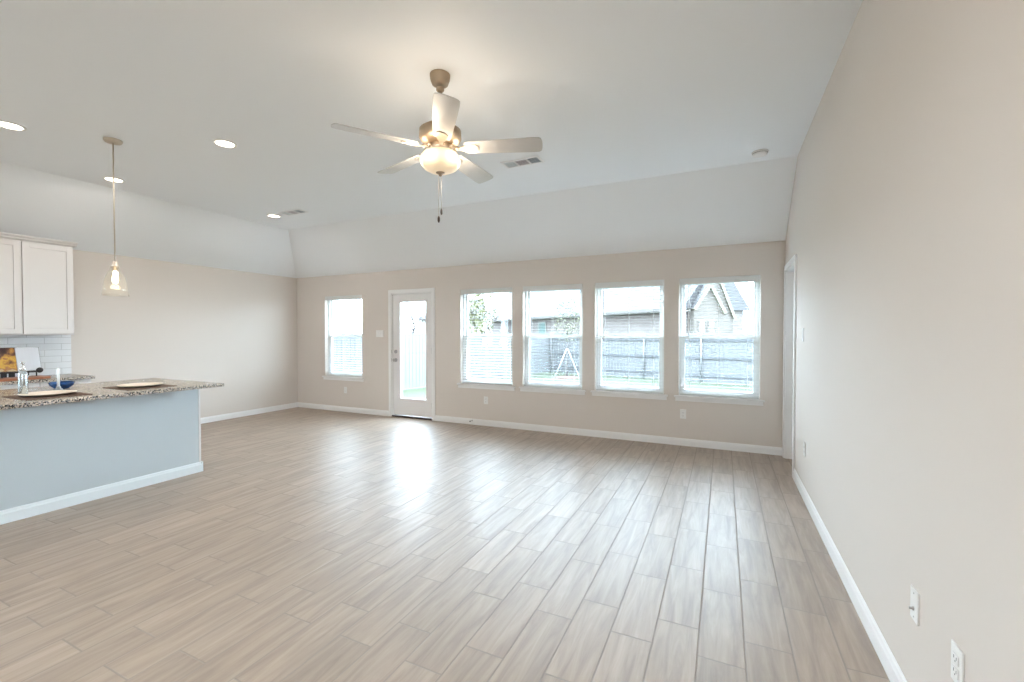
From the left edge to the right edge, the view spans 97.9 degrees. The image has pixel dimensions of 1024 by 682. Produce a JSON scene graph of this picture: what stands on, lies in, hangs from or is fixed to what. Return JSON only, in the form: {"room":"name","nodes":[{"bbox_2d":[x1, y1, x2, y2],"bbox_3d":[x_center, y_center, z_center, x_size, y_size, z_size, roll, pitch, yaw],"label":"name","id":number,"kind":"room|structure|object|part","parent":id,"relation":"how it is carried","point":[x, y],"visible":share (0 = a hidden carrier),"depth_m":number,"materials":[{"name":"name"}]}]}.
{"room":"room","nodes":[
{"label":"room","id":0,"kind":"room"},
{"bbox_2d":[71,250,297,417],"bbox_3d":[-6.171,0.108,4.195,0.150,2.440,9.486,0,1,25],"label":"wall","id":1,"kind":"structure","parent":0,"point":[236,329],"depth_m":6.76,"materials":[{"name":"beige paint"}]},
{"bbox_2d":[0,335,71,376],"bbox_3d":[-6.040,0.186,4.286,0.010,0.480,2.720,0,1,25],"label":"tile backsplash","id":2,"kind":"structure","parent":1,"relation":"attached to","point":[54,350],"depth_m":5.33,"materials":[{"name":"white tile"}]},
{"bbox_2d":[0,232,77,334],"bbox_3d":[-5.515,-0.613,4.971,0.362,1.094,0.905,0,1,25],"label":"upper cabinet","id":3,"kind":"object","parent":1,"relation":"attached to","point":[37,295],"visible":1,"depth_m":5.00,"materials":[{"name":"white paint"}]},
{"bbox_3d":[-5.488,-0.584,4.703,0.022,1.025,0.430,0,1,25],"label":"cabinet door","id":4,"kind":"part","parent":3,"relation":"part of","materials":[{"name":"white paint"}]},
{"bbox_3d":[-5.515,-1.137,4.962,0.362,0.046,0.905,0,1,25],"label":"crown molding","id":5,"kind":"part","parent":3,"relation":"part of","materials":[{"name":"white paint"}]},
{"bbox_3d":[-5.301,-0.591,5.097,0.022,1.025,0.424,0,1,25],"label":"cabinet door","id":6,"kind":"part","parent":3,"relation":"part of","materials":[{"name":"white paint"}]},
{"bbox_2d":[201,402,297,423],"bbox_3d":[-4.763,1.234,6.990,0.014,0.090,3.266,0,1,25],"label":"baseboard","id":7,"kind":"structure","parent":1,"relation":"attached to","point":[291,405],"depth_m":7.55,"materials":[{"name":"white paint"}]},
{"bbox_2d":[0,0,862,277],"bbox_3d":[-2.526,-1.464,2.437,7.924,0.758,9.486,0,1,25],"label":"ceiling","id":8,"kind":"structure","parent":0,"point":[649,117],"depth_m":3.52,"materials":[{"name":"white paint"}]},
{"bbox_2d":[0,120,26,130],"bbox_3d":[-4.058,-1.738,3.601,0.190,0.008,0.190,0,1,25],"label":"recessed light","id":9,"kind":"object","parent":8,"relation":"in","point":[4,124],"visible":1,"depth_m":3.61,"materials":[{"name":"white paint"}]},
{"bbox_2d":[102,176,124,182],"bbox_3d":[-4.346,-1.760,4.864,0.190,0.008,0.190,0,1,25],"label":"recessed light","id":10,"kind":"object","parent":8,"relation":"in","point":[117,180],"visible":0.96,"depth_m":4.86,"materials":[{"name":"white plastic"}]},
{"bbox_2d":[101,137,129,296],"bbox_3d":[-3.468,-1.070,3.885,0.188,1.354,0.188,0,1,25],"label":"pendant light","id":11,"kind":"object","parent":8,"relation":"hanging from","point":[114,141],"visible":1,"depth_m":3.88,"materials":[{"name":"silver metal"}]},
{"bbox_3d":[-3.468,-1.207,3.882,0.010,1.029,0.010,0,1,25],"label":"rod","id":12,"kind":"part","parent":11,"relation":"part of","materials":[{"name":"silver metal"}]},
{"bbox_2d":[110,261,119,270],"bbox_3d":[-3.468,-0.655,3.892,0.060,0.085,0.060,0,1,25],"label":"socket","id":13,"kind":"object","parent":11,"relation":"attached to","point":[115,266],"depth_m":3.88,"materials":[{"name":"silver metal"}]},
{"bbox_3d":[-3.467,-0.556,3.893,0.046,0.113,0.046,0,1,25],"label":"bulb","id":14,"kind":"part","parent":11,"relation":"part of","materials":[{"name":"beige glass"}]},
{"bbox_2d":[212,139,237,148],"bbox_3d":[-2.542,-1.745,3.946,0.190,0.008,0.190,0,1,25],"label":"recessed light","id":15,"kind":"object","parent":8,"relation":"in","point":[223,143],"visible":1,"depth_m":3.94,"materials":[{"name":"white plastic"}]},
{"bbox_2d":[267,214,280,217],"bbox_3d":[-3.404,-1.786,6.371,0.190,0.008,0.190,0,1,25],"label":"recessed light","id":16,"kind":"object","parent":8,"relation":"in","point":[268,215],"visible":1,"depth_m":6.36,"materials":[{"name":"white"}]},
{"bbox_2d":[278,209,307,215],"bbox_3d":[-3.033,-1.784,6.178,0.400,0.007,0.170,0,1,25],"label":"ceiling vent","id":17,"kind":"object","parent":8,"relation":"in","point":[295,211],"visible":1,"depth_m":6.17,"materials":[{"name":"white metal"}]},
{"bbox_2d":[331,69,542,222],"bbox_3d":[-0.453,-1.255,2.954,1.288,0.958,1.243,0,1,25],"label":"ceiling fan","id":18,"kind":"object","parent":8,"relation":"hanging from","point":[441,134],"visible":1,"depth_m":2.84,"materials":[{"name":"white wood"}]},
{"bbox_3d":[-0.828,-1.251,2.702,0.502,0.038,0.140,-1,1,-30],"label":"blade","id":19,"kind":"part","parent":18,"relation":"part of","materials":[{"name":"beige wood"}]},
{"bbox_3d":[-0.778,-1.260,3.189,0.502,0.038,0.140,1,1,42],"label":"blade","id":20,"kind":"part","parent":18,"relation":"part of","materials":[{"name":"white wood"}]},
{"bbox_3d":[-0.468,-1.167,2.913,0.262,0.133,0.262,0,1,25],"label":"lamp shade","id":21,"kind":"part","parent":18,"relation":"part of","materials":[{"name":"white glass"}]},
{"bbox_3d":[-0.462,-0.976,2.917,0.002,0.215,0.002,0,1,25],"label":"pull chain","id":22,"kind":"part","parent":18,"relation":"part of","materials":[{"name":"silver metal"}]},
{"bbox_3d":[-0.381,-1.248,2.504,0.140,0.038,0.502,0,1,-12],"label":"blade","id":23,"kind":"part","parent":18,"relation":"part of","materials":[{"name":"beige wood"}]},
{"bbox_3d":[-0.305,-1.262,3.293,0.140,0.038,0.503,0,1,25],"label":"blade","id":24,"kind":"part","parent":18,"relation":"part of","materials":[{"name":"white wood"}]},
{"bbox_3d":[-0.055,-1.255,2.868,0.502,0.038,0.140,0,1,6],"label":"blade","id":25,"kind":"part","parent":18,"relation":"part of","materials":[{"name":"white wood"}]},
{"bbox_2d":[500,155,543,168],"bbox_3d":[0.102,-1.756,4.376,0.400,0.007,0.170,0,1,25],"label":"ceiling vent","id":26,"kind":"object","parent":8,"relation":"in","point":[515,162],"visible":1,"depth_m":4.37,"materials":[{"name":"white metal"}]},
{"bbox_2d":[751,149,768,157],"bbox_3d":[2.306,-1.739,4.142,0.140,0.036,0.140,0,1,25],"label":"smoke detector","id":27,"kind":"object","parent":8,"relation":"attached to","point":[761,152],"visible":1,"depth_m":4.11,"materials":[{"name":"white plastic"}]},
{"bbox_3d":[2.306,-1.751,4.142,0.140,0.012,0.140,0,1,25],"label":"mounting plate","id":28,"kind":"part","parent":27,"relation":"part of","materials":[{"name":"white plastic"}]},
{"bbox_2d":[0,407,889,681],"bbox_3d":[-2.523,1.414,2.487,8.224,0.120,9.786,0,1,25],"label":"floor","id":29,"kind":"structure","parent":0,"point":[307,544],"depth_m":2.65,"materials":[{"name":"brown wood"}]},
{"bbox_2d":[0,379,90,389],"bbox_3d":[-5.394,0.880,4.966,0.605,0.868,0.880,0,1,25],"label":"base cabinet","id":30,"kind":"object","parent":29,"relation":"on","point":[41,384],"visible":0.09,"depth_m":4.82,"materials":[{"name":"white paint"}]},
{"bbox_3d":[-5.224,0.533,4.637,0.019,0.143,0.430,0,1,25],"label":"drawer","id":31,"kind":"part","parent":30,"relation":"part of","materials":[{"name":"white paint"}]},
{"bbox_3d":[-5.036,0.526,5.034,0.019,0.143,0.430,0,1,25],"label":"drawer","id":32,"kind":"part","parent":30,"relation":"part of","materials":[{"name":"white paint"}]},
{"bbox_2d":[0,389,202,524],"bbox_3d":[-4.150,0.904,3.490,0.962,0.868,2.720,0,1,25],"label":"kitchen island","id":33,"kind":"object","parent":29,"relation":"on","point":[53,457],"visible":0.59,"depth_m":3.72,"materials":[{"name":"grey paint"}]},
{"bbox_3d":[-4.140,1.288,3.493,0.942,0.100,2.720,0,1,25],"label":"baseboard","id":34,"kind":"part","parent":33,"relation":"part of","materials":[{"name":"white paint"}]},
{"bbox_2d":[0,378,223,409],"bbox_3d":[-4.053,0.455,3.445,1.260,0.032,2.835,0,1,25],"label":"island countertop","id":35,"kind":"structure","parent":33,"relation":"on","point":[96,389],"depth_m":3.88,"materials":[{"name":"stone"}]},
{"bbox_2d":[2,392,90,400],"bbox_3d":[-3.699,0.434,3.556,0.445,0.005,0.380,0,1,25],"label":"placemat","id":36,"kind":"object","parent":35,"relation":"on","point":[27,398],"visible":0.74,"depth_m":3.48,"materials":[{"name":"brown fabric"}]},
{"bbox_2d":[18,362,27,395],"bbox_3d":[-3.846,0.297,3.507,0.074,0.270,0.056,0,1,25],"label":"soap bottle","id":37,"kind":"object","parent":36,"relation":"on","point":[22,374],"visible":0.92,"depth_m":3.49,"materials":[{"name":"clear glass"}]},
{"bbox_2d":[17,390,76,396],"bbox_3d":[-3.701,0.421,3.557,0.332,0.020,0.332,0,1,25],"label":"plate","id":38,"kind":"object","parent":36,"relation":"on","point":[52,392],"visible":1,"depth_m":3.59,"materials":[{"name":"beige ceramic"}]},
{"bbox_2d":[57,368,62,388],"bbox_3d":[-3.981,0.336,3.909,0.060,0.190,0.060,0,1,25],"label":"candle holder","id":39,"kind":"object","parent":35,"relation":"on","point":[58,369],"visible":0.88,"depth_m":3.90,"materials":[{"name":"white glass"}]},
{"bbox_2d":[57,368,59,386],"bbox_3d":[-3.981,0.321,3.909,0.018,0.160,0.019,0,1,25],"label":"candle","id":40,"kind":"object","parent":39,"relation":"on","point":[58,370],"depth_m":3.90,"materials":[{"name":"white wax"}]},
{"bbox_2d":[48,381,74,388],"bbox_3d":[-4.055,0.399,4.012,0.176,0.061,0.176,0,1,25],"label":"bowl","id":41,"kind":"object","parent":35,"relation":"on","point":[63,384],"visible":0.98,"depth_m":3.98,"materials":[{"name":"ceramic"}]},
{"bbox_2d":[103,384,176,390],"bbox_3d":[-3.447,0.424,4.133,0.445,0.005,0.380,0,1,25],"label":"placemat","id":42,"kind":"object","parent":35,"relation":"on","point":[159,385],"visible":0.74,"depth_m":4.05,"materials":[{"name":"brown fabric"}]},
{"bbox_2d":[116,382,161,386],"bbox_3d":[-3.449,0.411,4.134,0.332,0.020,0.332,0,1,25],"label":"plate","id":43,"kind":"object","parent":42,"relation":"on","point":[145,384],"visible":1,"depth_m":4.16,"materials":[{"name":"beige ceramic"}]},
{"bbox_3d":[-3.572,0.883,4.696,0.932,0.868,0.018,0,1,25],"label":"panel","id":44,"kind":"part","parent":33,"relation":"part of","materials":[{"name":"white paint"}]},
{"bbox_3d":[-6.152,0.908,3.367,0.605,0.868,0.880,0,1,25],"label":"base cabinet","id":45,"kind":"object","parent":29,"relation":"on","visible":0},
{"bbox_2d":[0,374,94,384],"bbox_3d":[-5.761,0.445,4.150,0.635,0.032,2.705,0,1,25],"label":"countertop","id":46,"kind":"structure","parent":45,"relation":"on","point":[63,377],"depth_m":5.01,"materials":[{"name":"stone"}]},
{"bbox_2d":[0,375,50,381],"bbox_3d":[-5.419,0.408,4.659,0.320,0.022,0.800,0,1,25],"label":"wooden board","id":47,"kind":"object","parent":46,"relation":"on","point":[35,376],"visible":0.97,"depth_m":4.81,"materials":[{"name":"brown wood"}]},
{"bbox_2d":[0,367,42,377],"bbox_3d":[-5.406,0.241,4.830,0.225,0.297,0.405,0,1,25],"label":"cookbook stand","id":48,"kind":"object","parent":47,"relation":"on","point":[39,370],"visible":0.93,"depth_m":4.76,"materials":[{"name":"black metal"}]},
{"bbox_2d":[0,347,41,372],"bbox_3d":[-5.392,0.204,4.834,0.099,0.263,0.398,0,1,25],"label":"open cookbook","id":49,"kind":"object","parent":48,"relation":"on","point":[10,358],"visible":0.92,"depth_m":4.86,"materials":[{"name":"grey paper"}]},
{"bbox_2d":[297,241,784,447],"bbox_3d":[-0.459,0.057,6.817,8.224,2.440,0.150,0,1,25],"label":"wall","id":50,"kind":"structure","parent":0,"point":[719,422],"depth_m":6.17,"materials":[{"name":"beige paint"}]},
{"bbox_2d":[322,299,363,381],"bbox_3d":[-2.988,-0.053,7.993,0.990,1.515,0.180,0,1,25],"label":"window","id":51,"kind":"structure","parent":50,"relation":"in","point":[330,342],"depth_m":8.15,"materials":[{"name":"white plastic"}]},
{"bbox_3d":[-2.958,-0.423,8.050,0.826,0.714,0.026,0,1,25],"label":"sash","id":52,"kind":"part","parent":51,"relation":"part of","materials":[{"name":"clear glass"}]},
{"bbox_3d":[-3.001,0.649,7.976,0.990,0.022,0.115,0,1,25],"label":"sill","id":53,"kind":"part","parent":51,"relation":"part of","materials":[{"name":"white paint"}]},
{"bbox_2d":[325,295,361,376],"bbox_3d":[-2.998,-0.087,7.970,0.882,1.442,0.063,0,1,25],"label":"window blind","id":54,"kind":"object","parent":51,"relation":"attached to","point":[357,297],"visible":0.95,"depth_m":7.98,"materials":[{"name":"white plastic"}]},
{"bbox_3d":[-2.995,0.624,7.988,0.870,0.020,0.050,0,1,25],"label":"rail","id":55,"kind":"part","parent":54,"relation":"part of","materials":[{"name":"white plastic"}]},
{"bbox_3d":[-2.971,0.253,8.033,0.826,0.708,0.026,0,1,25],"label":"sash","id":56,"kind":"part","parent":51,"relation":"part of","materials":[{"name":"clear glass"}]},
{"bbox_2d":[298,402,388,415],"bbox_3d":[-3.073,1.215,7.987,2.213,0.090,0.014,0,1,25],"label":"baseboard","id":57,"kind":"structure","parent":50,"relation":"attached to","point":[300,404],"depth_m":7.94,"materials":[{"name":"white paint"}]},
{"bbox_2d":[376,330,383,336],"bbox_3d":[-2.248,-0.126,7.575,0.164,0.116,0.009,0,1,25],"label":"light switch","id":58,"kind":"object","parent":50,"relation":"attached to","point":[379,333],"visible":1,"depth_m":7.57,"materials":[{"name":"white plastic"}]},
{"bbox_2d":[388,288,434,420],"bbox_3d":[-1.627,0.207,7.342,0.940,2.124,0.189,0,1,25],"label":"door","id":59,"kind":"structure","parent":50,"relation":"in","point":[424,409],"depth_m":7.37,"materials":[{"name":"white paint"}]},
{"bbox_3d":[-1.613,0.155,7.328,0.571,1.649,0.060,0,1,25],"label":"glass frame","id":60,"kind":"part","parent":59,"relation":"part of","materials":[{"name":"clear glass"}]},
{"bbox_2d":[457,292,514,390],"bbox_3d":[-0.372,-0.034,6.752,0.990,1.515,0.180,0,1,25],"label":"window","id":61,"kind":"structure","parent":50,"relation":"in","point":[466,336],"depth_m":6.88,"materials":[{"name":"white plastic"}]},
{"bbox_3d":[-0.385,0.668,6.735,0.990,0.022,0.115,0,1,25],"label":"sill","id":62,"kind":"part","parent":61,"relation":"part of","materials":[{"name":"white paint"}]},
{"bbox_2d":[461,287,511,385],"bbox_3d":[-0.383,-0.068,6.730,0.882,1.442,0.063,0,1,25],"label":"window blind","id":63,"kind":"object","parent":61,"relation":"attached to","point":[507,289],"visible":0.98,"depth_m":6.71,"materials":[{"name":"white plastic"}]},
{"bbox_3d":[-0.380,0.643,6.747,0.870,0.020,0.050,0,1,25],"label":"rail","id":64,"kind":"part","parent":63,"relation":"part of","materials":[{"name":"white plastic"}]},
{"bbox_3d":[-0.355,0.272,6.792,0.826,0.708,0.026,0,1,25],"label":"sash","id":65,"kind":"part","parent":61,"relation":"part of","materials":[{"name":"white plastic"}]},
{"bbox_3d":[-0.343,-0.404,6.809,0.826,0.714,0.026,0,1,25],"label":"sash","id":66,"kind":"part","parent":61,"relation":"part of","materials":[{"name":"clear glass"}]},
{"bbox_2d":[484,396,487,403],"bbox_3d":[-0.394,0.894,6.714,0.070,0.115,0.009,0,1,25],"label":"wall outlet","id":67,"kind":"object","parent":50,"relation":"attached to","point":[485,397],"visible":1,"depth_m":6.71,"materials":[{"name":"white plastic"}]},
{"bbox_2d":[519,289,585,394],"bbox_3d":[0.580,-0.027,6.301,0.987,1.515,0.180,0,1,25],"label":"window","id":68,"kind":"structure","parent":50,"relation":"in","point":[528,336],"depth_m":6.36,"materials":[{"name":"white plastic"}]},
{"bbox_2d":[523,284,581,388],"bbox_3d":[0.569,-0.061,6.278,0.879,1.442,0.063,0,1,25],"label":"window blind","id":69,"kind":"object","parent":68,"relation":"attached to","point":[566,287],"visible":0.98,"depth_m":6.24,"materials":[{"name":"white plastic"}]},
{"bbox_3d":[0.572,0.649,6.296,0.867,0.020,0.050,0,1,25],"label":"rail","id":70,"kind":"part","parent":69,"relation":"part of","materials":[{"name":"white plastic"}]},
{"bbox_3d":[0.855,-0.047,6.149,0.002,1.377,0.052,0,1,25],"label":"ladder cord","id":71,"kind":"part","parent":69,"relation":"part of","materials":[{"name":"white fabric"}]},
{"bbox_3d":[0.566,0.675,6.284,0.987,0.022,0.115,0,1,25],"label":"sill","id":72,"kind":"part","parent":68,"relation":"part of","materials":[{"name":"white paint"}]},
{"bbox_3d":[0.596,0.279,6.341,0.823,0.708,0.026,0,1,25],"label":"sash","id":73,"kind":"part","parent":68,"relation":"part of","materials":[{"name":"white plastic"}]},
{"bbox_3d":[0.609,-0.397,6.358,0.823,0.714,0.026,0,1,25],"label":"sash","id":74,"kind":"part","parent":68,"relation":"part of","materials":[{"name":"clear glass"}]},
{"bbox_2d":[435,415,781,455],"bbox_3d":[0.931,1.244,6.088,4.771,0.090,0.014,0,1,25],"label":"baseboard","id":75,"kind":"structure","parent":50,"relation":"attached to","point":[770,450],"depth_m":5.83,"materials":[{"name":"white paint"}]},
{"bbox_2d":[590,285,667,399],"bbox_3d":[1.536,-0.020,5.847,0.985,1.515,0.180,0,1,25],"label":"window","id":76,"kind":"structure","parent":50,"relation":"in","point":[599,336],"depth_m":5.85,"materials":[{"name":"white plastic"}]},
{"bbox_3d":[1.523,0.682,5.830,0.985,0.022,0.115,0,1,25],"label":"sill","id":77,"kind":"part","parent":76,"relation":"part of","materials":[{"name":"white paint"}]},
{"bbox_2d":[595,280,663,393],"bbox_3d":[1.526,-0.054,5.825,0.877,1.442,0.063,0,1,25],"label":"window blind","id":78,"kind":"object","parent":76,"relation":"attached to","point":[652,283],"visible":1,"depth_m":5.81,"materials":[{"name":"white plastic"}]},
{"bbox_3d":[1.246,-0.044,5.964,0.002,1.377,0.052,0,1,25],"label":"ladder cord","id":79,"kind":"part","parent":78,"relation":"part of","materials":[{"name":"white fabric"}]},
{"bbox_3d":[1.528,-0.042,5.830,0.002,1.377,0.052,0,1,25],"label":"ladder cord","id":80,"kind":"part","parent":78,"relation":"part of","materials":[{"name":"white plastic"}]},
{"bbox_3d":[1.529,0.656,5.842,0.865,0.020,0.050,0,1,25],"label":"rail","id":81,"kind":"part","parent":78,"relation":"part of","materials":[{"name":"white plastic"}]},
{"bbox_3d":[1.811,-0.040,5.696,0.002,1.377,0.052,0,1,25],"label":"ladder cord","id":82,"kind":"part","parent":78,"relation":"part of","materials":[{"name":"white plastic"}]},
{"bbox_3d":[1.566,-0.390,5.904,0.821,0.714,0.026,0,1,25],"label":"sash","id":83,"kind":"part","parent":76,"relation":"part of","materials":[{"name":"clear glass"}]},
{"bbox_3d":[1.553,0.285,5.887,0.821,0.708,0.026,0,1,25],"label":"sash","id":84,"kind":"part","parent":76,"relation":"part of","materials":[{"name":"clear glass"}]},
{"bbox_2d":[680,409,685,418],"bbox_3d":[2.119,0.906,5.521,0.070,0.115,0.009,0,1,25],"label":"wall outlet","id":85,"kind":"object","parent":50,"relation":"attached to","point":[682,411],"visible":1,"depth_m":5.52,"materials":[{"name":"white plastic"}]},
{"bbox_2d":[674,281,764,405],"bbox_3d":[2.495,-0.013,5.393,0.987,1.515,0.180,0,1,25],"label":"window","id":86,"kind":"structure","parent":50,"relation":"in","point":[756,299],"depth_m":5.36,"materials":[{"name":"white plastic"}]},
{"bbox_2d":[679,275,759,398],"bbox_3d":[2.485,-0.047,5.370,0.879,1.442,0.063,0,1,25],"label":"window blind","id":87,"kind":"object","parent":86,"relation":"attached to","point":[748,278],"visible":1,"depth_m":5.34,"materials":[{"name":"white plastic"}]},
{"bbox_3d":[2.488,0.663,5.387,0.867,0.020,0.050,0,1,25],"label":"rail","id":88,"kind":"part","parent":87,"relation":"part of","materials":[{"name":"white plastic"}]},
{"bbox_3d":[2.770,-0.033,5.241,0.002,1.377,0.052,0,1,25],"label":"ladder cord","id":89,"kind":"part","parent":87,"relation":"part of","materials":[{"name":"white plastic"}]},
{"bbox_3d":[2.525,-0.383,5.449,0.823,0.714,0.026,0,1,25],"label":"sash","id":90,"kind":"part","parent":86,"relation":"part of","materials":[{"name":"glass"}]},
{"bbox_3d":[2.482,0.689,5.375,0.987,0.022,0.115,0,1,25],"label":"sill","id":91,"kind":"part","parent":86,"relation":"part of","materials":[{"name":"white paint"}]},
{"bbox_3d":[2.512,0.292,5.432,0.823,0.708,0.026,0,1,25],"label":"sash","id":92,"kind":"part","parent":86,"relation":"part of","materials":[{"name":"white plastic"}]},
{"bbox_2d":[784,0,1023,681],"bbox_3d":[1.109,-0.183,0.736,0.120,3.128,9.486,0,1,25],"label":"wall","id":93,"kind":"structure","parent":0,"point":[905,228],"depth_m":1.56,"materials":[{"name":"beige paint"}]},
{"bbox_2d":[782,254,796,477],"bbox_3d":[2.931,0.239,4.602,0.136,2.147,0.846,0,1,25],"label":"door","id":94,"kind":"structure","parent":93,"relation":"in","point":[790,276],"depth_m":4.92,"materials":[{"name":"white paint"}]},
{"bbox_2d":[803,442,805,456],"bbox_3d":[2.457,0.908,3.743,0.009,0.115,0.070,0,1,25],"label":"wall outlet","id":95,"kind":"object","parent":93,"relation":"attached to","point":[804,449],"visible":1,"depth_m":3.73,"materials":[{"name":"white plastic"}]},
{"bbox_2d":[793,469,906,681],"bbox_3d":[0.857,1.338,0.384,0.014,0.100,8.585,0,1,25],"label":"baseboard","id":96,"kind":"structure","parent":93,"relation":"attached to","point":[888,661],"depth_m":2.23,"materials":[{"name":"white paint"}]},
{"bbox_2d":[908,584,919,625],"bbox_3d":[1.430,0.941,1.591,0.019,0.115,0.070,0,1,25],"label":"cable wall plate","id":97,"kind":"object","parent":93,"relation":"attached to","point":[914,606],"visible":1,"depth_m":1.58,"materials":[{"name":"white plastic"}]},
{"bbox_2d":[951,639,963,681],"bbox_3d":[1.298,0.946,1.300,0.009,0.115,0.070,0,1,25],"label":"wall outlet","id":98,"kind":"object","parent":93,"relation":"attached to","point":[957,656],"visible":1,"depth_m":1.29,"materials":[{"name":"white plastic"}]},
{"bbox_2d":[952,651,958,666],"bbox_3d":[1.295,0.927,1.301,0.003,0.028,0.034,0,1,25],"label":"receptacle","id":99,"kind":"object","parent":98,"relation":"attached to","point":[955,654],"depth_m":1.30,"materials":[{"name":"grey plastic"}]},
{"bbox_2d":[952,663,958,679],"bbox_3d":[1.295,0.966,1.301,0.003,0.028,0.034,0,1,25],"label":"receptacle","id":100,"kind":"object","parent":98,"relation":"attached to","point":[955,668],"depth_m":1.30,"materials":[{"name":"grey plastic"}]},
{"label":"outside","id":101,"kind":"structure","parent":0,"visible":0},
{"bbox_2d":[403,372,752,398],"bbox_3d":[-0.462,1.528,22.386,100.000,0.200,120.000,0,1,25],"label":"ground","id":102,"kind":"structure","parent":101,"point":[548,377],"depth_m":16.05,"materials":[{"name":"green plant"}]},
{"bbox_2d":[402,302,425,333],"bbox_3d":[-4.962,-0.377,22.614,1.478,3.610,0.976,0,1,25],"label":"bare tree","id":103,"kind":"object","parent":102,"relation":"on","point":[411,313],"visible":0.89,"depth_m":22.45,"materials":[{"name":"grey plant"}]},
{"bbox_2d":[333,333,549,388],"bbox_3d":[-4.292,0.664,13.381,0.063,1.786,19.036,1,1,39],"label":"wooden fence","id":104,"kind":"object","parent":102,"relation":"on","point":[414,344],"visible":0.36,"depth_m":15.01,"materials":[{"name":"wood"}]},
{"bbox_2d":[417,299,484,333],"bbox_3d":[-4.538,-1.019,34.539,4.800,4.480,4.300,0,1,0],"label":"house","id":105,"kind":"structure","parent":102,"relation":"on","point":[423,322],"depth_m":32.69,"materials":[{"name":"grey"}]},
{"bbox_2d":[469,294,499,333],"bbox_3d":[-1.722,-0.733,23.973,2.210,4.272,2.077,0,1,25],"label":"leafy tree","id":106,"kind":"object","parent":102,"relation":"on","point":[484,313],"visible":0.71,"depth_m":23.81,"materials":[{"name":"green plant"}]},
{"bbox_2d":[553,297,579,378],"bbox_3d":[2.256,-0.147,18.108,1.183,3.292,1.227,0,1,4],"label":"sapling","id":107,"kind":"object","parent":102,"relation":"on","point":[566,376],"visible":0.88,"depth_m":18.11,"materials":[{"name":"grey plant"}]},
{"bbox_2d":[485,283,749,333],"bbox_3d":[5.358,-1.478,31.064,6.354,5.500,23.780,-1,1,-27],"label":"brick house","id":108,"kind":"structure","parent":102,"relation":"on","point":[544,307],"depth_m":23.32,"materials":[{"name":"grey"}]},
{"bbox_3d":[2.119,-0.754,31.588,0.015,1.080,0.840,-1,1,-27],"label":"pane","id":109,"kind":"part","parent":108,"relation":"part of","materials":[{"name":"teal glass"}]},
{"bbox_3d":[8.542,-0.636,19.998,0.176,0.559,0.009,0,1,0],"label":"pane","id":110,"kind":"part","parent":108,"relation":"part of","materials":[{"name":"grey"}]},
{"bbox_3d":[8.971,-0.636,19.998,0.176,0.559,0.009,0,1,0],"label":"pane","id":111,"kind":"part","parent":108,"relation":"part of","materials":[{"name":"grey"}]},
{"bbox_2d":[550,333,752,384],"bbox_3d":[7.260,0.622,16.090,14.310,1.816,0.131,1,1,40],"label":"wooden fence","id":112,"kind":"object","parent":102,"relation":"on","point":[619,351],"visible":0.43,"depth_m":17.48,"materials":[{"name":"grey wood"}]},
{"bbox_3d":[1.800,0.556,20.637,0.061,1.800,0.064,1,1,40],"label":"post","id":113,"kind":"part","parent":112,"relation":"part of","materials":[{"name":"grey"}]},
{"bbox_3d":[5.244,0.603,17.741,0.061,1.800,0.064,1,1,40],"label":"post","id":114,"kind":"part","parent":112,"relation":"part of","materials":[{"name":"grey wood"}]},
{"bbox_3d":[7.232,-0.034,16.129,14.204,0.085,0.038,1,1,40],"label":"rail","id":115,"kind":"part","parent":112,"relation":"part of","materials":[{"name":"wood"}]},
{"bbox_3d":[7.232,0.626,16.140,14.204,0.085,0.038,1,1,40],"label":"rail","id":116,"kind":"part","parent":112,"relation":"part of","materials":[{"name":"wood"}]},
{"bbox_3d":[7.233,1.266,16.151,14.204,0.085,0.038,1,1,40],"label":"rail","id":117,"kind":"part","parent":112,"relation":"part of","materials":[{"name":"wood"}]},
{"bbox_3d":[6.928,0.626,16.325,0.061,1.800,0.064,1,1,40],"label":"post","id":118,"kind":"part","parent":112,"relation":"part of","materials":[{"name":"grey wood"}]}
]}

